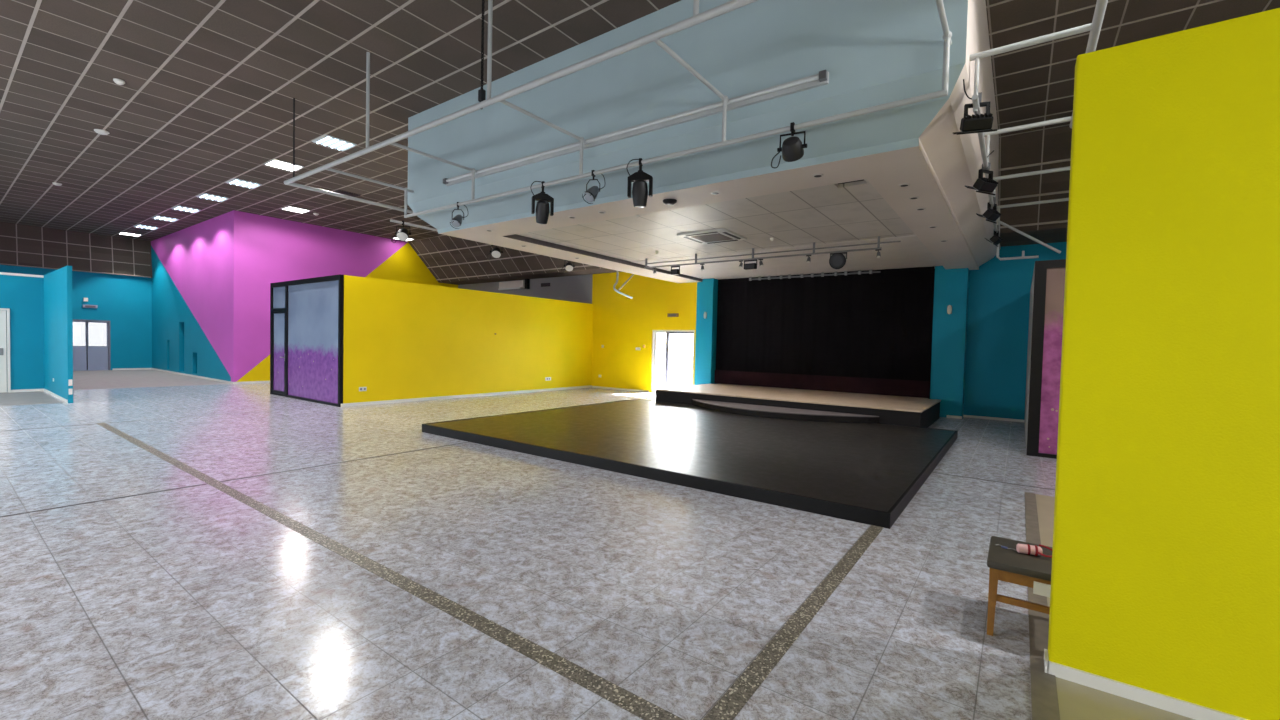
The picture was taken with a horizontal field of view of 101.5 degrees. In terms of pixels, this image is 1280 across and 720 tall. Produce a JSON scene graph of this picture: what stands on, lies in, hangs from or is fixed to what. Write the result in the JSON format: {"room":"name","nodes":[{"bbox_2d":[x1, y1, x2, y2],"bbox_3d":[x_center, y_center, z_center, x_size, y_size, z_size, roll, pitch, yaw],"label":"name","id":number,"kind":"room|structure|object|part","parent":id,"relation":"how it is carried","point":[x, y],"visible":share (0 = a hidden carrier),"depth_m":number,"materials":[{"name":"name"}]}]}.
{"room":"entertainment venue","nodes":[
{"label":"entertainment venue","id":0,"kind":"room"},
{"bbox_2d":[0,274,44,389],"bbox_3d":[-17.854,-0.639,11.069,0.120,3.000,6.930,3,2,36],"label":"wall","id":1,"kind":"structure","parent":0,"point":[23,295],"depth_m":13.57,"materials":[{"name":"teal paint"}]},
{"bbox_2d":[0,308,10,392],"bbox_3d":[-16.460,-0.234,12.917,0.152,2.150,1.150,3,2,36],"label":"door","id":2,"kind":"structure","parent":1,"relation":"in","point":[5,382],"depth_m":13.30,"materials":[{"name":"white plastic"}]},
{"bbox_2d":[0,272,67,402],"bbox_3d":[-16.345,-0.602,9.973,3.890,3.060,6.930,3,2,36],"label":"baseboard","id":3,"kind":"structure","parent":1,"relation":"attached to","point":[1,273],"depth_m":13.47,"materials":[{"name":"white plastic"}]},
{"bbox_2d":[44,266,72,402],"bbox_3d":[-14.263,-0.633,12.787,3.870,3.060,0.080,3,2,36],"label":"wall","id":4,"kind":"structure","parent":0,"point":[58,308],"depth_m":12.36,"materials":[{"name":"teal paint"}]},
{"bbox_2d":[0,265,151,369],"bbox_3d":[-24.988,-1.679,18.789,0.200,4.300,11.050,3,2,36],"label":"wall","id":5,"kind":"structure","parent":0,"point":[124,301],"depth_m":22.36,"materials":[{"name":"teal paint"}]},
{"bbox_2d":[83,305,97,307],"bbox_3d":[-22.739,-2.218,21.630,0.062,0.120,0.420,3,2,36],"label":"emergency light","id":6,"kind":"object","parent":5,"relation":"attached to","point":[84,306],"visible":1,"depth_m":21.62,"materials":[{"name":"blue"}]},
{"bbox_2d":[73,319,110,370],"bbox_3d":[-22.847,-0.612,21.727,0.150,2.100,1.180,3,2,36],"label":"door","id":7,"kind":"structure","parent":5,"relation":"in","point":[91,338],"depth_m":21.75,"materials":[{"name":"grey metal"}]},
{"bbox_3d":[-23.027,-1.069,21.469,0.008,0.980,0.360,3,2,36],"label":"pane","id":8,"kind":"part","parent":7,"relation":"part of","materials":[{"name":"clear glass"}]},
{"bbox_3d":[-22.716,-1.074,21.898,0.008,0.980,0.540,3,2,36],"label":"pane","id":9,"kind":"part","parent":7,"relation":"part of","materials":[{"name":"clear glass"}]},
{"bbox_2d":[113,368,150,369],"bbox_3d":[-24.957,0.438,18.779,0.015,0.070,11.030,3,2,36],"label":"baseboard","id":10,"kind":"structure","parent":5,"relation":"attached to","point":[115,368],"depth_m":22.74,"materials":[{"name":"white plastic"}]},
{"bbox_2d":[151,211,230,380],"bbox_3d":[-17.578,-2.241,20.401,10.250,5.680,0.280,3,2,36],"label":"wall","id":11,"kind":"structure","parent":0,"point":[191,266],"depth_m":19.61,"materials":[{"name":"teal paint"}]},
{"bbox_2d":[152,368,269,383],"bbox_3d":[-15.089,0.533,23.603,10.315,0.070,8.365,3,2,36],"label":"baseboard","id":12,"kind":"structure","parent":11,"relation":"attached to","point":[207,378],"depth_m":18.31,"materials":[{"name":"white plastic"}]},
{"bbox_2d":[231,210,457,381],"bbox_3d":[-10.932,-2.090,20.623,0.250,5.680,8.450,3,2,36],"label":"wall","id":13,"kind":"structure","parent":0,"point":[265,250],"depth_m":18.06,"materials":[{"name":"pink paint"}]},
{"bbox_2d":[343,275,592,403],"bbox_3d":[-4.363,-0.483,15.700,0.130,3.060,8.720,3,2,36],"label":"wall","id":14,"kind":"structure","parent":0,"point":[402,340],"depth_m":14.48,"materials":[{"name":"yellow paint"}]},
{"bbox_2d":[359,387,366,390],"bbox_3d":[-6.636,0.695,12.520,0.015,0.100,0.180,3,2,36],"label":"wall socket","id":15,"kind":"object","parent":14,"relation":"attached to","point":[360,388],"visible":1,"depth_m":12.52,"materials":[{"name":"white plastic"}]},
{"bbox_2d":[341,385,591,406],"bbox_3d":[-4.358,1.011,15.677,0.012,0.075,8.780,3,2,36],"label":"baseboard","id":16,"kind":"structure","parent":14,"relation":"attached to","point":[590,386],"depth_m":14.53,"materials":[{"name":"white plastic"}]},
{"bbox_2d":[0,369,1056,719],"bbox_3d":[-6.591,1.210,11.603,38.600,0.205,21.000,3,2,36],"label":"floor","id":17,"kind":"structure","parent":0,"point":[195,602],"depth_m":3.59,"materials":[{"name":"tile"}]},
{"bbox_2d":[0,483,206,516],"bbox_3d":[-6.647,1.386,2.869,0.030,0.052,6.800,3,2,36],"label":"trim","id":18,"kind":"structure","parent":17,"relation":"on","point":[206,483],"depth_m":4.96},
{"bbox_2d":[6,406,326,430],"bbox_3d":[-10.366,1.153,7.917,0.030,0.052,10.600,3,2,36],"label":"trim","id":19,"kind":"structure","parent":17,"relation":"on","point":[324,406],"depth_m":9.74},
{"bbox_2d":[270,274,343,406],"bbox_3d":[-8.568,-0.513,13.272,4.080,3.060,0.132,3,2,36],"label":"glass wall","id":20,"kind":"structure","parent":17,"relation":"on","point":[307,315],"depth_m":13.12,"materials":[{"name":"purple glass"}]},
{"bbox_3d":[-9.769,-0.207,14.174,0.892,2.210,0.050,3,2,36],"label":"door","id":21,"kind":"part","parent":20,"relation":"part of","materials":[{"name":"purple glass"}]},
{"bbox_3d":[-9.731,-1.686,14.136,0.900,0.580,0.010,3,2,36],"label":"pane","id":22,"kind":"part","parent":20,"relation":"part of","materials":[{"name":"glass"}]},
{"bbox_3d":[-9.769,-0.212,14.174,0.772,2.090,0.010,3,2,36],"label":"pane","id":23,"kind":"part","parent":20,"relation":"part of","materials":[{"name":"glass"}]},
{"bbox_3d":[-8.137,-0.465,12.991,2.890,2.880,0.010,3,2,36],"label":"pane","id":24,"kind":"part","parent":20,"relation":"part of","materials":[{"name":"glass"}]},
{"bbox_2d":[220,442,466,481],"bbox_3d":[-3.617,1.338,7.039,0.030,0.052,3.290,3,2,36],"label":"trim","id":25,"kind":"structure","parent":17,"relation":"on","point":[464,442],"depth_m":6.62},
{"bbox_2d":[96,423,683,719],"bbox_3d":[-4.196,1.372,5.358,13.180,0.052,0.104,3,2,36],"label":"trim","id":26,"kind":"structure","parent":17,"relation":"on","point":[636,705],"depth_m":3.07,"materials":[{"name":"stone"}]},
{"bbox_2d":[422,399,957,528],"bbox_3d":[1.071,1.286,9.429,7.470,0.140,6.270,3,2,36],"label":"platform","id":27,"kind":"object","parent":17,"relation":"on","point":[865,473],"visible":0.94,"depth_m":7.53,"materials":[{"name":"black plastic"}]},
{"bbox_2d":[702,525,883,719],"bbox_3d":[-0.753,1.586,0.751,0.105,0.052,10.300,3,2,36],"label":"trim","id":28,"kind":"structure","parent":17,"relation":"on","point":[731,703],"depth_m":2.86,"materials":[{"name":"stone"}]},
{"bbox_2d":[655,384,940,427],"bbox_3d":[3.891,1.086,13.318,6.270,0.450,3.300,3,2,36],"label":"stage","id":29,"kind":"object","parent":17,"relation":"on","point":[897,410],"visible":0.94,"depth_m":12.21,"materials":[{"name":"beige wood"}]},
{"bbox_2d":[692,399,878,422],"bbox_3d":[2.788,1.130,11.443,4.350,0.138,0.950,3,2,36],"label":"step","id":30,"kind":"structure","parent":29,"relation":"part of","point":[727,407],"depth_m":10.96,"materials":[{"name":"wood"}]},
{"bbox_2d":[932,472,1054,489],"bbox_3d":[5.449,1.587,5.812,3.900,0.052,0.030,3,2,36],"label":"trim","id":31,"kind":"structure","parent":17,"relation":"on","point":[932,472],"depth_m":6.53,"materials":[{"name":"metal"}]},
{"bbox_2d":[987,536,1052,635],"bbox_3d":[2.299,1.353,3.036,0.470,0.430,0.510,3,2,36],"label":"wooden stool","id":32,"kind":"object","parent":17,"relation":"on","point":[1007,565],"visible":0.53,"depth_m":2.94,"materials":[{"name":"brown wood"}]},
{"bbox_3d":[2.008,1.371,2.976,0.042,0.384,0.042,3,2,36],"label":"leg","id":33,"kind":"part","parent":32,"relation":"part of","materials":[{"name":"brown wood"}]},
{"bbox_3d":[2.304,1.161,3.031,0.470,0.045,0.510,3,2,36],"label":"seat","id":34,"kind":"part","parent":32,"relation":"part of","materials":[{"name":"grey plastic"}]},
{"bbox_2d":[1016,544,1051,557],"bbox_3d":[2.304,1.107,3.039,0.188,0.067,0.087,2,2,27],"label":"roll","id":35,"kind":"object","parent":32,"relation":"on","point":[1028,549],"visible":0.87,"depth_m":3.04,"materials":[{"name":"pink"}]},
{"bbox_3d":[2.327,1.107,3.027,0.137,0.067,0.087,2,2,27],"label":"cord","id":36,"kind":"part","parent":35,"relation":"part of","materials":[{"name":"fabric"}]},
{"bbox_2d":[1026,259,1065,458],"bbox_3d":[7.571,0.042,7.244,3.460,3.060,0.080,3,2,36],"label":"glass wall","id":37,"kind":"structure","parent":17,"relation":"on","point":[1049,277],"depth_m":8.13,"materials":[{"name":"purple glass"}]},
{"bbox_3d":[7.599,0.073,7.224,3.230,2.880,0.010,3,2,36],"label":"pane","id":38,"kind":"part","parent":37,"relation":"part of","materials":[{"name":"purple glass"}]},
{"bbox_2d":[458,272,696,392],"bbox_3d":[-3.253,-1.161,20.363,12.540,4.200,0.140,3,2,36],"label":"wall","id":39,"kind":"structure","parent":0,"point":[622,324],"depth_m":18.34,"materials":[{"name":"yellow paint"}]},
{"bbox_2d":[498,279,529,289],"bbox_3d":[-5.183,-3.100,21.495,1.650,0.420,0.260,3,2,36],"label":"air conditioner","id":40,"kind":"object","parent":39,"relation":"attached to","point":[519,284],"visible":0.98,"depth_m":21.28,"materials":[{"name":"grey plastic"}]},
{"bbox_3d":[-5.238,-3.093,21.548,1.500,0.300,0.240,3,2,36],"label":"casing","id":41,"kind":"part","parent":40,"relation":"part of","materials":[{"name":"white plastic"}]},
{"bbox_2d":[541,283,549,286],"bbox_3d":[-3.722,-2.959,20.578,0.500,0.140,0.030,3,2,36],"label":"air vent","id":42,"kind":"object","parent":39,"relation":"in","point":[542,284],"visible":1,"depth_m":20.57,"materials":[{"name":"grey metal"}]},
{"bbox_2d":[592,386,648,391],"bbox_3d":[-0.735,1.025,18.464,2.560,0.060,0.012,3,2,36],"label":"baseboard","id":43,"kind":"structure","parent":39,"relation":"attached to","point":[592,386],"depth_m":18.43,"materials":[{"name":"white plastic"}]},
{"bbox_2d":[651,330,694,392],"bbox_3d":[1.093,0.073,17.218,1.650,2.120,0.140,3,2,36],"label":"door","id":44,"kind":"structure","parent":39,"relation":"in","point":[654,332],"depth_m":17.31,"materials":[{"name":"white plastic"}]},
{"bbox_2d":[667,313,678,316],"bbox_3d":[1.074,-1.465,17.090,0.400,0.120,0.062,3,2,36],"label":"emergency light","id":45,"kind":"object","parent":39,"relation":"attached to","point":[668,314],"visible":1,"depth_m":17.06,"materials":[{"name":"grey plastic"}]},
{"bbox_2d":[0,0,1279,284],"bbox_3d":[-6.759,-3.829,11.234,38.800,1.770,20.900,3,2,36],"label":"ceiling","id":46,"kind":"structure","parent":0,"point":[205,100],"depth_m":8.88,"materials":[{"name":"tile"}]},
{"bbox_2d":[94,129,108,134],"bbox_3d":[-10.902,-4.606,10.590,0.219,0.060,0.219,3,2,36],"label":"smoke detector","id":47,"kind":"object","parent":46,"relation":"attached to","point":[99,131],"visible":1,"depth_m":10.54,"materials":[{"name":"white plastic"}]},
{"bbox_2d":[113,78,124,84],"bbox_3d":[-8.417,-4.486,8.451,0.140,0.060,0.140,3,2,36],"label":"smoke detector","id":48,"kind":"object","parent":46,"relation":"attached to","point":[117,81],"visible":1,"depth_m":8.42,"materials":[{"name":"white plastic"}]},
{"bbox_2d":[118,232,140,236],"bbox_3d":[-20.991,-5.176,21.525,0.620,0.021,0.620,3,2,36],"label":"recessed light","id":49,"kind":"object","parent":46,"relation":"in","point":[122,233],"visible":1,"depth_m":21.53,"materials":[{"name":"grey plastic"}]},
{"bbox_2d":[120,233,139,235],"bbox_3d":[-20.991,-5.175,21.525,0.560,0.006,0.560,3,2,36],"label":"diffuser","id":50,"kind":"object","parent":49,"relation":"attached to","point":[131,234],"depth_m":21.54,"materials":[{"name":"white plastic"}]},
{"bbox_2d":[133,224,158,229],"bbox_3d":[-18.889,-5.080,19.998,0.620,0.056,0.620,3,2,36],"label":"ceiling light","id":51,"kind":"object","parent":46,"relation":"attached to","point":[136,225],"visible":1,"depth_m":19.94,"materials":[{"name":"grey plastic"}]},
{"bbox_2d":[151,215,178,221],"bbox_3d":[-16.754,-4.985,18.448,0.620,0.056,0.620,3,2,36],"label":"ceiling light","id":52,"kind":"object","parent":46,"relation":"attached to","point":[155,216],"visible":1,"depth_m":18.39,"materials":[{"name":"grey plastic"}]},
{"bbox_2d":[171,205,200,212],"bbox_3d":[-14.757,-4.897,16.997,0.620,0.056,0.620,3,2,36],"label":"ceiling light","id":53,"kind":"object","parent":46,"relation":"attached to","point":[192,210],"visible":1,"depth_m":16.94,"materials":[{"name":"grey plastic"}]},
{"bbox_2d":[196,193,228,201],"bbox_3d":[-12.630,-4.802,15.453,0.620,0.056,0.620,3,2,36],"label":"ceiling light","id":54,"kind":"object","parent":46,"relation":"attached to","point":[202,195],"visible":1,"depth_m":15.39,"materials":[{"name":"grey plastic"}]},
{"bbox_3d":[-12.630,-4.805,15.453,0.620,0.021,0.620,3,2,36],"label":"frame","id":55,"kind":"part","parent":54,"relation":"part of","materials":[{"name":"grey"}]},
{"bbox_2d":[225,178,261,188],"bbox_3d":[-10.584,-4.711,13.967,0.620,0.056,0.620,3,2,36],"label":"ceiling light","id":56,"kind":"object","parent":46,"relation":"attached to","point":[234,181],"visible":1,"depth_m":13.92,"materials":[{"name":"grey plastic"}]},
{"bbox_2d":[264,159,303,171],"bbox_3d":[-8.458,-4.619,12.423,0.620,0.021,0.620,3,2,36],"label":"recessed light","id":57,"kind":"object","parent":46,"relation":"in","point":[275,163],"visible":0.98,"depth_m":12.40,"materials":[{"name":"grey plastic"}]},
{"bbox_2d":[281,206,310,212],"bbox_3d":[-10.997,-4.802,16.714,0.620,0.021,0.620,3,2,36],"label":"recessed light","id":58,"kind":"object","parent":46,"relation":"in","point":[288,208],"visible":1,"depth_m":16.68,"materials":[{"name":"grey plastic"}]},
{"bbox_2d":[284,207,307,212],"bbox_3d":[-10.997,-4.801,16.714,0.560,0.006,0.560,3,2,36],"label":"diffuser","id":59,"kind":"object","parent":58,"relation":"attached to","point":[294,209],"depth_m":16.68,"materials":[{"name":"white plastic"}]},
{"bbox_2d":[312,134,356,150],"bbox_3d":[-6.371,-4.524,10.908,0.620,0.056,0.620,3,2,36],"label":"ceiling light","id":60,"kind":"object","parent":46,"relation":"attached to","point":[326,140],"visible":1,"depth_m":10.86,"materials":[{"name":"grey plastic"}]},
{"bbox_2d":[332,190,360,196],"bbox_3d":[-8.345,-4.684,14.788,0.620,0.021,0.620,3,2,36],"label":"ceiling vent","id":61,"kind":"object","parent":46,"relation":"in","point":[335,191],"visible":0.6,"depth_m":14.68,"materials":[{"name":"grey metal"}]},
{"bbox_2d":[478,0,485,109],"bbox_3d":[-1.794,-3.585,5.960,0.070,1.444,0.060,3,2,36],"label":"chain hoist","id":62,"kind":"object","parent":46,"relation":"hanging from","point":[481,92],"visible":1,"depth_m":5.95,"materials":[{"name":"black metal"}]},
{"bbox_3d":[-1.793,-3.628,5.959,0.031,1.359,0.031,1,2,-9],"label":"chain","id":63,"kind":"part","parent":62,"relation":"part of","materials":[{"name":"black metal"}]},
{"bbox_2d":[284,0,1107,298],"bbox_3d":[1.227,-2.987,9.561,11.659,2.680,9.433,3,2,36],"label":"rig","id":64,"kind":"object","parent":46,"relation":"hanging from","point":[1095,26],"visible":0.83,"depth_m":5.79,"materials":[{"name":"white metal"}]},
{"bbox_3d":[-3.454,-3.155,12.982,0.058,0.058,9.400,3,2,36],"label":"rail","id":65,"kind":"part","parent":64,"relation":"part of","materials":[{"name":"white metal"}]},
{"bbox_2d":[391,221,411,242],"bbox_3d":[-4.547,-2.444,9.995,0.296,0.423,0.242,2,2,29],"label":"floodlight","id":66,"kind":"object","parent":64,"relation":"hanging from","point":[402,234],"visible":1,"depth_m":9.96,"materials":[{"name":"black metal"}]},
{"bbox_3d":[-2.759,-2.643,12.421,0.046,0.046,6.500,3,2,36],"label":"rail","id":67,"kind":"part","parent":64,"relation":"part of","materials":[{"name":"white metal"}]},
{"bbox_2d":[450,202,467,228],"bbox_3d":[-2.963,-2.353,8.505,0.193,0.435,0.283,2,2,24],"label":"spotlight","id":68,"kind":"object","parent":64,"relation":"attached to","point":[456,221],"visible":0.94,"depth_m":8.48,"materials":[{"name":"black metal"}]},
{"bbox_2d":[487,245,502,259],"bbox_3d":[-3.254,-2.464,11.774,0.296,0.423,0.242,2,2,29],"label":"floodlight","id":69,"kind":"object","parent":64,"relation":"hanging from","point":[496,252],"visible":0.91,"depth_m":11.72,"materials":[{"name":"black metal"}]},
{"bbox_3d":[-1.794,-2.915,5.968,10.940,0.066,0.066,3,2,36],"label":"rail","id":70,"kind":"part","parent":64,"relation":"part of","materials":[{"name":"white metal"}]},
{"bbox_2d":[530,181,553,223],"bbox_3d":[-1.372,-2.215,7.375,0.291,0.592,0.238,2,2,14],"label":"spotlight","id":71,"kind":"object","parent":64,"relation":"hanging from","point":[542,210],"visible":1,"depth_m":7.33,"materials":[{"name":"black metal"}]},
{"bbox_2d":[561,260,574,272],"bbox_3d":[-1.873,-2.486,13.675,0.296,0.423,0.242,2,2,29],"label":"floodlight","id":72,"kind":"object","parent":64,"relation":"hanging from","point":[568,266],"visible":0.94,"depth_m":13.62,"materials":[{"name":"black metal"}]},
{"bbox_2d":[582,170,604,203],"bbox_3d":[-0.618,-2.248,6.789,0.283,0.435,0.193,0,2,-37],"label":"spotlight","id":73,"kind":"object","parent":64,"relation":"attached to","point":[590,195],"visible":0.98,"depth_m":6.77,"materials":[{"name":"black metal"}]},
{"bbox_3d":[-0.548,-2.289,15.487,0.060,0.861,1.057,3,2,36],"label":"bent arm","id":74,"kind":"part","parent":64,"relation":"part of","materials":[{"name":"white metal"}]},
{"bbox_3d":[-0.386,-2.370,15.706,0.048,0.660,0.831,3,2,36],"label":"bent arm","id":75,"kind":"part","parent":64,"relation":"part of","materials":[{"name":"white metal"}]},
{"bbox_2d":[626,158,652,207],"bbox_3d":[-0.010,-2.155,6.379,0.326,0.590,0.198,2,2,10],"label":"spotlight","id":76,"kind":"object","parent":64,"relation":"hanging from","point":[640,189],"visible":0.98,"depth_m":6.33,"materials":[{"name":"black metal"}]},
{"bbox_3d":[-0.804,-2.440,6.960,8.490,0.050,0.050,3,2,36],"label":"rail","id":77,"kind":"part","parent":64,"relation":"part of","materials":[{"name":"white metal"}]},
{"bbox_2d":[771,122,806,167],"bbox_3d":[1.517,-2.165,5.276,0.296,0.423,0.246,1,2,-13],"label":"floodlight","id":78,"kind":"object","parent":64,"relation":"hanging from","point":[792,149],"visible":1,"depth_m":5.22,"materials":[{"name":"black metal"}]},
{"bbox_2d":[953,79,997,134],"bbox_3d":[3.080,-2.287,4.774,0.326,0.427,0.351,2,2,19],"label":"floodlight","id":79,"kind":"object","parent":64,"relation":"attached to","point":[980,123],"visible":0.89,"depth_m":4.76,"materials":[{"name":"black metal"}]},
{"bbox_3d":[3.106,-2.120,4.856,0.320,0.089,0.186,2,2,19],"label":"barn door","id":80,"kind":"part","parent":79,"relation":"part of","materials":[{"name":"black metal"}]},
{"bbox_2d":[965,150,997,194],"bbox_3d":[4.164,-2.212,6.261,0.326,0.431,0.352,1,2,-21],"label":"floodlight","id":81,"kind":"object","parent":64,"relation":"attached to","point":[984,185],"visible":0.86,"depth_m":6.25,"materials":[{"name":"black metal"}]},
{"bbox_3d":[4.130,-2.061,6.353,0.320,0.122,0.168,1,2,-21],"label":"barn door","id":82,"kind":"part","parent":81,"relation":"part of","materials":[{"name":"black metal"}]},
{"bbox_3d":[5.019,-2.337,7.483,0.046,0.046,7.150,3,2,36],"label":"rail","id":83,"kind":"part","parent":64,"relation":"part of","materials":[{"name":"white metal"}]},
{"bbox_2d":[976,197,1000,222],"bbox_3d":[5.280,-2.260,7.895,0.320,0.366,0.237,0,2,-33],"label":"floodlight","id":84,"kind":"object","parent":64,"relation":"attached to","point":[991,215],"visible":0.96,"depth_m":7.83,"materials":[{"name":"black metal"}]},
{"bbox_3d":[5.256,-2.147,7.931,0.320,0.136,0.157,0,2,-33],"label":"barn door","id":85,"kind":"part","parent":84,"relation":"part of","materials":[{"name":"black metal"}]},
{"bbox_2d":[985,225,1002,246],"bbox_3d":[6.502,-2.280,9.595,0.320,0.366,0.237,0,2,-44],"label":"floodlight","id":86,"kind":"object","parent":64,"relation":"attached to","point":[995,239],"visible":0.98,"depth_m":9.52,"materials":[{"name":"black metal"}]},
{"bbox_3d":[3.864,-2.738,4.455,0.066,0.066,4.200,3,2,36],"label":"rail","id":87,"kind":"part","parent":64,"relation":"part of","materials":[{"name":"white metal"}]},
{"bbox_2d":[407,0,999,282],"bbox_3d":[2.170,-3.325,11.069,8.790,2.043,9.880,3,2,36],"label":"ceiling","id":88,"kind":"structure","parent":0,"point":[873,52],"depth_m":6.81,"materials":[{"name":"paint"}]},
{"bbox_2d":[443,70,828,185],"bbox_3d":[-0.732,-2.905,7.014,6.370,0.110,0.100,3,2,36],"label":"pipe","id":89,"kind":"object","parent":88,"relation":"attached to","point":[822,78],"visible":1,"depth_m":6.28,"materials":[{"name":"white metal"}]},
{"bbox_2d":[663,199,676,204],"bbox_3d":[0.417,-2.212,7.336,0.198,0.050,0.198,3,2,36],"label":"ceiling light","id":90,"kind":"object","parent":88,"relation":"in","point":[665,201],"visible":1,"depth_m":7.27,"materials":[{"name":"grey metal"}]},
{"bbox_2d":[677,228,746,243],"bbox_3d":[1.394,-2.366,10.085,1.000,0.052,1.000,3,2,36],"label":"air conditioning unit","id":91,"kind":"object","parent":88,"relation":"attached to","point":[715,235],"visible":1,"depth_m":9.95,"materials":[{"name":"white plastic"}]},
{"bbox_2d":[692,233,732,241],"bbox_3d":[1.394,-2.349,10.086,0.600,0.016,0.600,3,2,36],"label":"grille","id":92,"kind":"object","parent":91,"relation":"attached to","point":[713,237],"depth_m":10.02,"materials":[{"name":"grey"}]},
{"bbox_2d":[644,236,900,268],"bbox_3d":[2.453,-2.269,11.243,5.700,0.243,0.152,3,2,36],"label":"track","id":93,"kind":"object","parent":88,"relation":"attached to","point":[878,243],"visible":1,"depth_m":10.95,"materials":[{"name":"silver metal"}]},
{"bbox_2d":[671,266,679,274],"bbox_3d":[0.833,-2.117,12.341,0.240,0.200,0.116,3,2,36],"label":"floodlight","id":94,"kind":"object","parent":93,"relation":"attached to","point":[673,271],"visible":1,"depth_m":12.30,"materials":[{"name":"grey metal"}]},
{"bbox_2d":[744,259,756,269],"bbox_3d":[2.369,-2.049,11.225,0.300,0.200,0.116,3,2,36],"label":"floodlight","id":95,"kind":"object","parent":93,"relation":"attached to","point":[749,266],"visible":1,"depth_m":11.18,"materials":[{"name":"grey metal"}]},
{"bbox_3d":[2.336,-2.008,11.182,0.230,0.090,0.006,3,2,36],"label":"glass","id":96,"kind":"part","parent":95,"relation":"part of","materials":[{"name":"grey glass"}]},
{"bbox_2d":[829,252,846,268],"bbox_3d":[3.841,-1.921,10.144,0.320,0.324,0.159,3,2,36],"label":"floodlight","id":97,"kind":"object","parent":93,"relation":"attached to","point":[837,260],"visible":1,"depth_m":10.10,"materials":[{"name":"grey metal"}]},
{"bbox_3d":[3.810,-1.913,10.102,0.277,0.272,0.054,3,2,36],"label":"glass","id":98,"kind":"part","parent":97,"relation":"part of","materials":[{"name":"grey glass"}]},
{"bbox_2d":[875,249,881,257],"bbox_3d":[4.428,-1.974,9.720,0.106,0.166,0.106,3,2,42],"label":"spotlight","id":99,"kind":"object","parent":93,"relation":"attached to","point":[878,255],"visible":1,"depth_m":9.70,"materials":[{"name":"grey metal"}]},
{"bbox_2d":[749,269,879,280],"bbox_3d":[4.750,-2.365,14.595,3.630,0.105,0.070,3,2,36],"label":"batten","id":100,"kind":"object","parent":88,"relation":"attached to","point":[859,272],"visible":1,"depth_m":14.52,"materials":[{"name":"silver metal"}]},
{"bbox_2d":[812,174,822,177],"bbox_3d":[2.083,-2.156,6.126,0.122,0.013,0.122,3,2,36],"label":"recessed light","id":101,"kind":"object","parent":88,"relation":"in","point":[814,175],"visible":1,"depth_m":6.10,"materials":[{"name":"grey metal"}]},
{"bbox_2d":[714,266,933,397],"bbox_3d":[4.826,-0.793,14.736,5.980,3.270,0.069,3,2,36],"label":"stage curtain","id":102,"kind":"object","parent":88,"relation":"hanging from","point":[867,333],"visible":0.91,"depth_m":14.43,"materials":[{"name":"black fabric"}]},
{"bbox_2d":[899,183,909,186],"bbox_3d":[3.235,-2.137,6.402,0.122,0.013,0.122,3,2,36],"label":"recessed light","id":103,"kind":"object","parent":88,"relation":"in","point":[904,184],"visible":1,"depth_m":6.38,"materials":[{"name":"grey metal"}]},
{"bbox_2d":[732,268,934,398],"bbox_3d":[5.141,-0.814,15.169,6.000,4.200,0.200,3,2,36],"label":"wall","id":104,"kind":"structure","parent":0,"point":[934,268],"depth_m":13.37,"materials":[{"name":"black"}]},
{"bbox_2d":[694,242,1066,419],"bbox_3d":[8.280,-0.663,12.520,15.371,4.200,0.808,3,2,35],"label":"wall","id":105,"kind":"structure","parent":0,"point":[980,349],"depth_m":12.69,"materials":[{"name":"teal paint"}]},
{"bbox_2d":[947,305,951,313],"bbox_3d":[7.545,-1.228,12.749,0.100,0.228,0.080,3,2,36],"label":"wall sconce","id":106,"kind":"object","parent":105,"relation":"attached to","point":[949,308],"visible":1,"depth_m":12.73,"materials":[{"name":"silver metal"}]},
{"bbox_2d":[947,415,1023,421],"bbox_3d":[8.268,1.407,12.544,1.540,0.060,0.412,3,2,36],"label":"baseboard","id":107,"kind":"structure","parent":105,"relation":"attached to","point":[948,416],"depth_m":12.66,"materials":[{"name":"white plastic"}]},
{"bbox_2d":[1024,265,1034,451],"bbox_3d":[7.665,-0.042,10.228,0.100,3.060,4.840,3,2,36],"label":"frame","id":108,"kind":"structure","parent":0,"point":[1032,284],"depth_m":9.71,"materials":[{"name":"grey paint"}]},
{"bbox_2d":[1035,494,1194,719],"bbox_3d":[3.687,1.820,-1.113,7.000,0.201,12.500,3,2,36],"label":"floor","id":109,"kind":"structure","parent":0,"point":[1076,701],"depth_m":2.41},
{"bbox_2d":[1048,8,1279,719],"bbox_3d":[3.914,0.124,1.334,4.428,3.060,0.123,3,2,36],"label":"wall","id":110,"kind":"structure","parent":0,"point":[1165,572],"depth_m":2.35,"materials":[{"name":"paint"}]},
{"bbox_2d":[1025,492,1059,719],"bbox_3d":[0.816,1.690,0.972,0.100,0.206,12.500,3,2,36],"label":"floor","id":111,"kind":"structure","parent":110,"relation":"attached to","point":[1044,696],"depth_m":2.83,"materials":[{"name":"beige stone"}]},
{"bbox_2d":[1044,649,1247,719],"bbox_3d":[3.869,1.621,1.375,4.442,0.064,0.137,3,2,36],"label":"baseboard","id":112,"kind":"structure","parent":110,"relation":"attached to","point":[1164,702],"depth_m":2.43,"materials":[{"name":"white plastic"}]},
{"label":"outside","id":113,"kind":"structure","parent":0,"visible":0},
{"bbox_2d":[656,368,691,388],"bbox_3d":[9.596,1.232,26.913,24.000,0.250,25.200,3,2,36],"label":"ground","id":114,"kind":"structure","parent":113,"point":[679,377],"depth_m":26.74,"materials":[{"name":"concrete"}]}
]}

